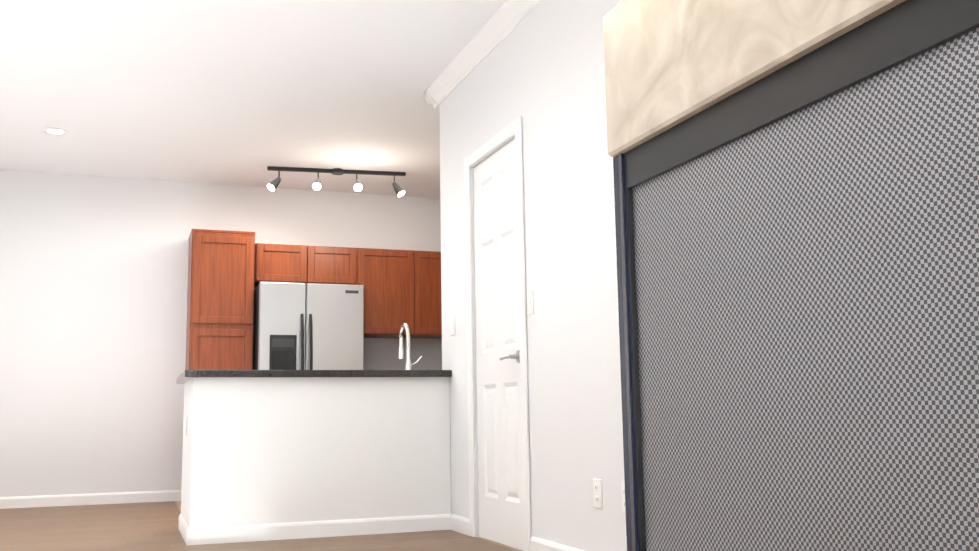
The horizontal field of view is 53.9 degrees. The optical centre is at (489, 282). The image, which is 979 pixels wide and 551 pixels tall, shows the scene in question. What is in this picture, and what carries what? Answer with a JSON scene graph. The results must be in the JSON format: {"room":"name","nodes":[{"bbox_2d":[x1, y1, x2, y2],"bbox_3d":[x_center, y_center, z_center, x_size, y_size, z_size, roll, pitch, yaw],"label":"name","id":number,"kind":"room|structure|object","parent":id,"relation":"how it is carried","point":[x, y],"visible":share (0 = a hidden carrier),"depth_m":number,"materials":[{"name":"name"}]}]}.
{"room":"living room","nodes":[
{"label":"living room","id":0,"kind":"room"},
{"bbox_2d":[175,501,180,510],"bbox_3d":[-0.725,1.679,7.111,2.930,0.050,3.080,2,-8,-20],"label":"floor","id":1,"kind":"structure","parent":0,"point":[178,503],"depth_m":7.60,"materials":[{"name":"brown wood"}]},
{"bbox_2d":[185,229,254,369],"bbox_3d":[-2.245,0.689,7.976,0.508,2.202,0.477,2,-8,-20],"label":"pantry cabinet","id":2,"kind":"object","parent":1,"relation":"on","point":[220,311],"visible":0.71,"depth_m":7.84,"materials":[{"name":"brown wood"}]},
{"bbox_2d":[253,282,363,369],"bbox_3d":[-1.535,0.913,8.070,0.860,1.760,0.684,2,-8,-20],"label":"fridge","id":3,"kind":"object","parent":1,"relation":"on","point":[304,326],"visible":0.31,"depth_m":7.89,"materials":[{"name":"silver metal"}]},
{"bbox_2d":[176,370,451,544],"bbox_3d":[-0.729,1.023,5.928,2.265,0.923,0.970,2,-8,-20],"label":"kitchen peninsula","id":4,"kind":"object","parent":1,"relation":"on","point":[267,455],"depth_m":5.38,"materials":[{"name":"white paint"}]},
{"bbox_2d":[185,416,186,435],"bbox_3d":[-1.765,0.834,5.591,0.008,0.115,0.070,2,-8,-20],"label":"outlet","id":5,"kind":"object","parent":4,"relation":"attached to","point":[185,425],"visible":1,"depth_m":5.57,"materials":[{"name":"white plastic"}]},
{"bbox_2d":[398,323,421,369],"bbox_3d":[-0.499,0.409,6.005,0.120,0.312,0.218,2,-8,-20],"label":"tap","id":6,"kind":"object","parent":4,"relation":"on","point":[405,326],"visible":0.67,"depth_m":5.93,"materials":[{"name":"white metal"}]},
{"bbox_2d":[0,170,441,496],"bbox_3d":[-2.463,0.478,8.239,5.480,2.700,0.100,2,-8,-20],"label":"wall","id":7,"kind":"structure","parent":0,"point":[93,293],"depth_m":7.96,"materials":[{"name":"white paint"}]},
{"bbox_2d":[254,243,441,338],"bbox_3d":[-1.102,0.764,8.396,1.891,2.130,0.477,2,-8,-20],"label":"upper cabinet","id":8,"kind":"object","parent":7,"relation":"attached to","point":[401,287],"visible":0.75,"depth_m":8.44,"materials":[{"name":"brown wood"}]},
{"bbox_2d":[0,0,506,198],"bbox_3d":[-0.655,-1.608,3.573,5.480,0.080,10.580,2,-8,-20],"label":"ceiling","id":9,"kind":"structure","parent":0,"point":[239,92],"depth_m":5.99,"materials":[{"name":"white paint"}]},
{"bbox_2d":[42,128,68,135],"bbox_3d":[-3.078,-1.069,6.820,0.176,0.006,0.176,2,-8,-20],"label":"recessed light","id":10,"kind":"object","parent":9,"relation":"in","point":[56,131],"visible":0.98,"depth_m":6.82,"materials":[{"name":"white plastic"}]},
{"bbox_2d":[267,166,405,196],"bbox_3d":[-1.254,-0.836,7.951,1.140,0.217,0.166,1,-8,-13],"label":"spotlight","id":11,"kind":"object","parent":9,"relation":"attached to","point":[272,185],"visible":1,"depth_m":7.95,"materials":[{"name":"black metal"}]},
{"bbox_2d":[0,501,516,550],"bbox_3d":[-1.945,1.345,4.570,3.950,0.050,7.030,2,-8,-20],"label":"floor","id":12,"kind":"structure","parent":0,"point":[148,526],"depth_m":5.41,"materials":[{"name":"brown wood"}]},
{"bbox_2d":[477,537,521,550],"bbox_3d":[0.950,1.307,4.653,1.530,0.050,2.750,2,-8,-20],"label":"floor","id":13,"kind":"structure","parent":0,"point":[499,544],"depth_m":4.89,"materials":[{"name":"wood"}]},
{"bbox_2d":[439,0,626,550],"bbox_3d":[0.271,-0.079,4.583,0.120,2.700,2.920,2,-8,-20],"label":"wall","id":14,"kind":"structure","parent":0,"point":[575,404],"depth_m":4.32,"materials":[{"name":"white paint"}]},
{"bbox_2d":[451,315,454,335],"bbox_3d":[-0.216,0.254,5.678,0.008,0.115,0.070,2,-8,-20],"label":"light switch","id":15,"kind":"object","parent":14,"relation":"attached to","point":[452,325],"visible":1,"depth_m":5.67,"materials":[{"name":"white plastic"}]},
{"bbox_2d":[424,0,541,107],"bbox_3d":[0.166,-1.372,4.732,0.098,0.095,3.076,2,-8,-20],"label":"crown molding","id":16,"kind":"structure","parent":14,"relation":"attached to","point":[506,19],"depth_m":5.19,"materials":[{"name":"white wood"}]},
{"bbox_2d":[464,116,531,550],"bbox_3d":[0.027,0.279,5.009,0.018,2.117,0.841,2,-8,-20],"label":"door frame","id":17,"kind":"structure","parent":14,"relation":"attached to","point":[497,140],"depth_m":4.76,"materials":[{"name":"white wood"}]},
{"bbox_2d":[473,138,523,550],"bbox_3d":[0.032,0.314,5.006,0.102,2.039,0.697,2,-8,-20],"label":"closet door","id":18,"kind":"structure","parent":14,"relation":"in","point":[500,495],"depth_m":5.02,"materials":[{"name":"white wood"}]},
{"bbox_2d":[527,290,533,314],"bbox_3d":[0.193,0.095,4.593,0.008,0.115,0.070,2,-8,-20],"label":"light switch","id":19,"kind":"object","parent":14,"relation":"attached to","point":[530,309],"visible":1,"depth_m":4.58,"materials":[{"name":"white plastic"}]},
{"bbox_2d":[593,479,602,508],"bbox_3d":[0.434,0.849,3.873,0.008,0.115,0.070,2,-8,-20],"label":"outlet","id":20,"kind":"object","parent":14,"relation":"attached to","point":[597,488],"visible":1,"depth_m":3.87,"materials":[{"name":"white plastic"}]},
{"bbox_2d":[621,482,625,512],"bbox_3d":[0.518,0.816,3.650,0.008,0.115,0.070,2,-8,-20],"label":"outlet","id":21,"kind":"object","parent":14,"relation":"attached to","point":[623,496],"visible":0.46,"depth_m":3.67,"materials":[{"name":"white plastic"}]},
{"bbox_3d":[-3.134,-0.326,2.397,0.100,2.700,10.480,2,-8,-20],"label":"wall","id":22,"kind":"structure","parent":0,"visible":0},
{"bbox_2d":[0,490,180,508],"bbox_3d":[-3.705,1.719,7.529,2.480,0.088,0.012,2,-8,-20],"label":"baseboard","id":23,"kind":"structure","parent":22,"relation":"attached to","point":[168,495],"depth_m":7.71,"materials":[{"name":"white wood"}]},
{"bbox_2d":[450,514,469,535],"bbox_3d":[-0.163,1.365,5.428,0.012,0.088,0.356,2,-8,-20],"label":"baseboard","id":24,"kind":"structure","parent":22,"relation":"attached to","point":[459,524],"depth_m":5.42,"materials":[{"name":"white wood"}]},
{"bbox_2d":[530,536,582,550],"bbox_3d":[0.480,1.120,3.749,0.033,0.088,1.578,2,-8,-20],"label":"baseboard","id":25,"kind":"structure","parent":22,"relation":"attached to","point":[536,544],"depth_m":4.31,"materials":[{"name":"white wood"}]},
{"bbox_3d":[1.345,-0.713,0.173,1.316,2.700,3.120,2,-8,-20],"label":"wall","id":26,"kind":"structure","parent":0,"visible":0},
{"bbox_2d":[603,0,978,550],"bbox_3d":[0.412,0.129,0.668,0.028,1.200,1.318,2,-8,-20],"label":"fireplace surround","id":27,"kind":"object","parent":26,"relation":"attached to","point":[796,190],"visible":1,"depth_m":0.97,"materials":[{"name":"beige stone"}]}
]}

